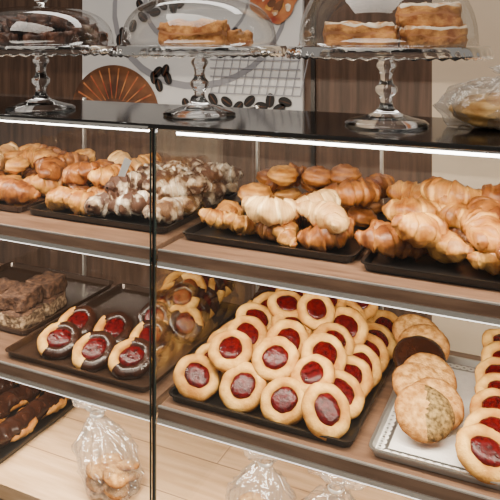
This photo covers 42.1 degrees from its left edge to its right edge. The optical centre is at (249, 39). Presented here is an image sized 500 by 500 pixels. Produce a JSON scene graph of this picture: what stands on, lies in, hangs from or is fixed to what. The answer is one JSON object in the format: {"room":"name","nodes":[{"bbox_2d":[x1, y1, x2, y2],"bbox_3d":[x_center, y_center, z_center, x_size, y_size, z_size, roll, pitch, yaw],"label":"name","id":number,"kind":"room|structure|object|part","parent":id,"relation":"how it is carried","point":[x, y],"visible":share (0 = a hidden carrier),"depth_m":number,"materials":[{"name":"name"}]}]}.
{"room":"food shop","nodes":[
{"label":"food shop","id":0,"kind":"room"},
{"bbox_2d":[0,0,499,355],"bbox_3d":[0.038,0.102,2.078,4.800,2.700,0.060,0,0,25],"label":"wall","id":1,"kind":"structure","parent":0,"point":[345,85],"depth_m":1.95,"materials":[{"name":"brown wood"}]},
{"bbox_2d":[73,0,307,110],"bbox_3d":[-0.227,-0.113,2.152,0.906,0.770,0.025,0,0,25],"label":"poster","id":2,"kind":"object","parent":1,"relation":"attached to","point":[277,83],"visible":0.66,"depth_m":2.13,"materials":[{"name":"grey paper"}]},
{"bbox_3d":[-0.182,-0.108,2.126,0.657,0.540,0.002,0,0,25],"label":"printed plate","id":3,"kind":"part","parent":2,"relation":"part of","materials":[{"name":"grey paper"}]},
{"bbox_2d":[311,0,315,166],"bbox_3d":[0.192,0.102,1.967,0.012,2.700,0.012,0,0,25],"label":"trim","id":4,"kind":"structure","parent":1,"relation":"attached to","point":[313,2],"depth_m":1.96,"materials":[{"name":"grey"}]},
{"bbox_3d":[-0.698,1.477,0.491,4.800,0.050,3.560,0,0,25],"label":"floor","id":5,"kind":"structure","parent":0,"visible":0},
{"bbox_2d":[0,96,499,499],"bbox_3d":[-0.077,0.800,1.354,2.100,1.304,0.464,0,0,25],"label":"display case","id":6,"kind":"object","parent":5,"relation":"on","point":[187,452],"visible":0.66,"depth_m":1.17,"materials":[{"name":"black"}]},
{"bbox_2d":[0,383,81,463],"bbox_3d":[-0.619,0.884,1.600,0.382,0.014,0.372,0,0,25],"label":"baking tray","id":7,"kind":"object","parent":6,"relation":"on","point":[11,448],"visible":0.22,"depth_m":1.49,"materials":[{"name":"black metal"}]},
{"bbox_2d":[0,378,70,448],"bbox_3d":[-0.607,0.865,1.583,0.335,0.048,0.331,0,0,25],"label":"eclairs","id":8,"kind":"object","parent":7,"relation":"on","point":[14,428],"visible":0.58,"depth_m":1.51,"materials":[{"name":"food"}]},
{"bbox_2d":[0,175,93,211],"bbox_3d":[-0.593,0.364,1.613,0.377,0.014,0.327,0,0,25],"label":"baking tray","id":9,"kind":"object","parent":6,"relation":"on","point":[4,206],"visible":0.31,"depth_m":1.41,"materials":[{"name":"brown metal"}]},
{"bbox_2d":[0,142,95,204],"bbox_3d":[-0.584,0.323,1.619,0.393,0.104,0.354,0,0,25],"label":"croissants","id":10,"kind":"object","parent":9,"relation":"on","point":[42,166],"visible":0.83,"depth_m":1.55,"materials":[{"name":"orange food"}]},
{"bbox_2d":[0,262,113,334],"bbox_3d":[-0.587,0.641,1.638,0.367,0.014,0.327,0,0,25],"label":"baking tray","id":11,"kind":"object","parent":6,"relation":"on","point":[80,289],"visible":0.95,"depth_m":1.71,"materials":[{"name":"brown metal"}]},
{"bbox_2d":[0,272,68,329],"bbox_3d":[-0.541,0.609,1.541,0.165,0.074,0.185,0,0,25],"label":"slices","id":12,"kind":"object","parent":11,"relation":"on","point":[27,303],"visible":1,"depth_m":1.50,"materials":[{"name":"brown food"}]},
{"bbox_2d":[0,0,119,112],"bbox_3d":[-0.445,0.022,1.382,0.352,0.250,0.352,0,0,25],"label":"glass cake stand","id":13,"kind":"object","parent":6,"relation":"on","point":[40,102],"visible":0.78,"depth_m":1.33,"materials":[{"name":"clear glass"}]},
{"bbox_3d":[-0.445,-0.086,1.382,0.033,0.034,0.033,0,0,25],"label":"dome knob","id":14,"kind":"part","parent":13,"relation":"part of","materials":[{"name":"clear glass"}]},
{"bbox_2d":[0,13,106,45],"bbox_3d":[-0.444,-0.021,1.381,0.274,0.069,0.255,0,0,-15],"label":"chocolate brownies","id":15,"kind":"object","parent":13,"relation":"on","point":[35,29],"visible":1,"depth_m":1.30,"materials":[{"name":"brown food"}]},
{"bbox_3d":[-0.653,0.154,1.366,1.044,0.004,0.001,0,0,25],"label":"trim","id":16,"kind":"part","parent":6,"relation":"part of","materials":[{"name":"silver metal"}]},
{"bbox_3d":[-0.645,0.385,1.387,1.042,0.029,0.029,0,0,25],"label":"shelf rail","id":17,"kind":"part","parent":6,"relation":"part of","materials":[{"name":"brown wood"}]},
{"bbox_3d":[-0.645,0.662,1.387,1.042,0.029,0.029,0,0,25],"label":"shelf rail","id":18,"kind":"part","parent":6,"relation":"part of","materials":[{"name":"brown wood"}]},
{"bbox_2d":[67,397,142,499],"bbox_3d":[-0.304,0.797,1.317,0.197,0.197,0.118,0,0,40],"label":"bag","id":19,"kind":"object","parent":6,"relation":"on","point":[110,474],"visible":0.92,"depth_m":1.28,"materials":[{"name":"clear plastic"}]},
{"bbox_2d":[0,263,233,408],"bbox_3d":[-0.557,0.658,1.576,1.042,0.018,0.432,0,0,25],"label":"shelf","id":20,"kind":"object","parent":6,"relation":"attached to","point":[80,388],"depth_m":1.24,"materials":[{"name":"brown wood"}]},
{"bbox_2d":[0,194,240,254],"bbox_3d":[-0.557,0.381,1.576,1.042,0.018,0.432,0,0,25],"label":"shelf","id":21,"kind":"object","parent":6,"relation":"attached to","point":[24,227],"depth_m":1.26,"materials":[{"name":"brown wood"}]},
{"bbox_2d":[5,283,239,391],"bbox_3d":[-0.262,0.641,1.442,0.352,0.014,0.409,0,0,25],"label":"baking tray","id":22,"kind":"object","parent":6,"relation":"on","point":[128,298],"visible":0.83,"depth_m":1.37,"materials":[{"name":"brown metal"}]},
{"bbox_2d":[37,270,235,379],"bbox_3d":[-0.249,0.591,1.443,0.310,0.116,0.395,0,0,25],"label":"cookies","id":23,"kind":"object","parent":22,"relation":"on","point":[186,301],"visible":0.91,"depth_m":1.38,"materials":[{"name":"food"}]},
{"bbox_2d":[27,187,237,233],"bbox_3d":[-0.251,0.364,1.454,0.352,0.014,0.327,0,0,25],"label":"baking tray","id":24,"kind":"object","parent":6,"relation":"on","point":[135,222],"visible":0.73,"depth_m":1.33,"materials":[{"name":"black metal"}]},
{"bbox_2d":[45,150,161,216],"bbox_3d":[-0.335,0.326,1.505,0.188,0.106,0.310,0,0,12],"label":"pastries","id":25,"kind":"object","parent":24,"relation":"on","point":[75,175],"visible":0.48,"depth_m":1.44,"materials":[{"name":"orange food"}]},
{"bbox_2d":[84,157,243,225],"bbox_3d":[-0.182,0.327,1.431,0.253,0.100,0.336,0,0,25],"label":"pastries","id":26,"kind":"object","parent":24,"relation":"on","point":[186,185],"visible":0.94,"depth_m":1.35,"materials":[{"name":"brown food"}]},
{"bbox_3d":[-0.171,0.524,1.152,0.012,0.735,0.008,0,0,25],"label":"corner post","id":27,"kind":"part","parent":6,"relation":"part of","materials":[{"name":"black metal"}]},
{"bbox_2d":[108,0,286,118],"bbox_3d":[-0.100,0.013,1.282,0.352,0.268,0.352,0,0,25],"label":"glass cake stand","id":28,"kind":"object","parent":6,"relation":"on","point":[199,107],"visible":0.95,"depth_m":1.20,"materials":[{"name":"clear glass"}]},
{"bbox_2d":[158,19,253,46],"bbox_3d":[-0.103,-0.012,1.288,0.196,0.056,0.170,0,0,25],"label":"slices","id":29,"kind":"object","parent":28,"relation":"on","point":[203,32],"visible":0.92,"depth_m":1.22,"materials":[{"name":"brown food"}]},
{"bbox_2d":[0,96,499,151],"bbox_3d":[-0.108,0.152,1.288,2.100,0.008,0.316,0,0,25],"label":"countertop","id":30,"kind":"structure","parent":6,"relation":"on","point":[331,126],"depth_m":1.14,"materials":[{"name":"black"}]},
{"bbox_2d":[227,449,297,499],"bbox_3d":[0.025,0.801,1.178,0.147,0.190,0.123,0,0,25],"label":"bag","id":31,"kind":"object","parent":6,"relation":"on","point":[250,495],"visible":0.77,"depth_m":1.19,"materials":[{"name":"clear plastic"}]},
{"bbox_2d":[169,358,393,447],"bbox_3d":[0.091,0.641,1.278,0.344,0.014,0.409,0,0,25],"label":"baking tray","id":32,"kind":"object","parent":6,"relation":"on","point":[215,404],"visible":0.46,"depth_m":1.11,"materials":[{"name":"black metal"}]},
{"bbox_2d":[233,285,275,318],"bbox_3d":[0.035,0.590,1.429,0.114,0.114,0.188,0,0,25],"label":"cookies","id":33,"kind":"object","parent":32,"relation":"on","point":[262,288],"visible":0.06,"depth_m":1.42,"materials":[{"name":"food"}]},
{"bbox_2d":[173,288,397,440],"bbox_3d":[0.091,0.578,1.273,0.357,0.142,0.409,0,0,25],"label":"cookies","id":34,"kind":"object","parent":32,"relation":"on","point":[317,359],"visible":0.87,"depth_m":1.18,"materials":[{"name":"beige food"}]},
{"bbox_2d":[182,201,388,262],"bbox_3d":[0.090,0.364,1.291,0.332,0.014,0.337,0,0,25],"label":"baking tray","id":35,"kind":"object","parent":6,"relation":"on","point":[200,231],"visible":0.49,"depth_m":1.17,"materials":[{"name":"black metal"}]},
{"bbox_2d":[198,200,354,252],"bbox_3d":[0.057,0.342,1.231,0.309,0.058,0.176,0,0,25],"label":"croissants","id":36,"kind":"object","parent":35,"relation":"on","point":[229,214],"visible":0.64,"depth_m":1.18,"materials":[{"name":"food"}]},
{"bbox_2d":[241,189,349,233],"bbox_3d":[0.098,0.310,1.202,0.207,0.060,0.159,0,0,25],"label":"croissants","id":37,"kind":"object","parent":36,"relation":"on","point":[322,207],"visible":1,"depth_m":1.16,"materials":[{"name":"beige food"}]},
{"bbox_2d":[238,162,394,227],"bbox_3d":[0.139,0.311,1.343,0.306,0.109,0.211,0,0,16],"label":"rolls","id":38,"kind":"object","parent":35,"relation":"on","point":[361,198],"visible":0.74,"depth_m":1.32,"materials":[{"name":"orange food"}]},
{"bbox_3d":[0.315,0.385,0.942,1.042,0.029,0.029,0,0,25],"label":"shelf rail","id":39,"kind":"part","parent":6,"relation":"part of","materials":[{"name":"brown wood"}]},
{"bbox_3d":[0.315,0.662,0.942,1.042,0.029,0.029,0,0,25],"label":"shelf rail","id":40,"kind":"part","parent":6,"relation":"part of","materials":[{"name":"brown wood"}]},
{"bbox_2d":[161,350,499,498],"bbox_3d":[0.403,0.658,1.131,1.042,0.018,0.432,0,0,25],"label":"shelf","id":41,"kind":"object","parent":6,"relation":"attached to","point":[357,462],"depth_m":1.04,"materials":[{"name":"brown wood"}]},
{"bbox_2d":[162,221,499,302],"bbox_3d":[0.403,0.381,1.131,1.042,0.018,0.432,0,0,25],"label":"shelf","id":42,"kind":"object","parent":6,"relation":"attached to","point":[351,281],"depth_m":1.05,"materials":[{"name":"brown wood"}]},
{"bbox_2d":[301,468,363,499],"bbox_3d":[0.145,0.810,1.135,0.155,0.173,0.114,0,0,25],"label":"bag","id":43,"kind":"object","parent":6,"relation":"on","point":[329,485],"visible":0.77,"depth_m":1.12,"materials":[{"name":"clear plastic"}]},
{"bbox_2d":[285,0,493,129],"bbox_3d":[0.237,-0.002,1.131,0.352,0.298,0.352,0,0,25],"label":"glass cake stand","id":44,"kind":"object","parent":6,"relation":"on","point":[385,117],"visible":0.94,"depth_m":1.05,"materials":[{"name":"clear glass"}]},
{"bbox_2d":[323,0,468,47],"bbox_3d":[0.250,-0.027,1.141,0.241,0.085,0.187,0,0,8],"label":"slices","id":45,"kind":"object","parent":44,"relation":"on","point":[435,24],"visible":0.98,"depth_m":1.07,"materials":[{"name":"brown food"}]},
{"bbox_2d":[361,250,499,290],"bbox_3d":[0.425,0.364,1.124,0.387,0.014,0.357,0,0,25],"label":"baking tray","id":46,"kind":"object","parent":6,"relation":"on","point":[426,267],"visible":0.48,"depth_m":1.03,"materials":[{"name":"black metal"}]},
{"bbox_2d":[354,176,499,275],"bbox_3d":[0.424,0.314,1.127,0.409,0.126,0.386,0,0,28],"label":"croissants","id":47,"kind":"object","parent":46,"relation":"on","point":[449,221],"visible":1,"depth_m":1.07,"materials":[{"name":"orange food"}]},
{"bbox_2d":[369,355,499,489],"bbox_3d":[0.422,0.641,1.099,0.362,0.014,0.364,0,0,25],"label":"baking tray","id":48,"kind":"object","parent":6,"relation":"on","point":[461,361],"visible":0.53,"depth_m":1.01,"materials":[{"name":"grey metal"}]},
{"bbox_2d":[375,363,475,473],"bbox_3d":[0.417,0.644,1.098,0.341,0.001,0.341,0,0,25],"label":"lace doily","id":49,"kind":"object","parent":48,"relation":"on","point":[444,451],"visible":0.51,"depth_m":1.04,"materials":[{"name":"paper"}]},
{"bbox_2d":[392,314,464,442],"bbox_3d":[0.314,0.595,1.169,0.116,0.077,0.318,0,0,11],"label":"biscuits","id":50,"kind":"object","parent":49,"relation":"on","point":[428,406],"visible":1,"depth_m":1.12,"materials":[{"name":"food"}]},
{"bbox_2d":[455,329,499,484],"bbox_3d":[0.462,0.604,1.084,0.193,0.081,0.386,0,0,25],"label":"cookies","id":51,"kind":"object","parent":49,"relation":"on","point":[477,444],"visible":1,"depth_m":1.02,"materials":[{"name":"beige food"}]},
{"bbox_2d":[436,71,499,130],"bbox_3d":[0.451,0.096,1.087,0.272,0.115,0.173,0,0,25],"label":"bread","id":52,"kind":"object","parent":6,"relation":"on","point":[477,110],"visible":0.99,"depth_m":1.06,"materials":[{"name":"beige food"}]}
]}

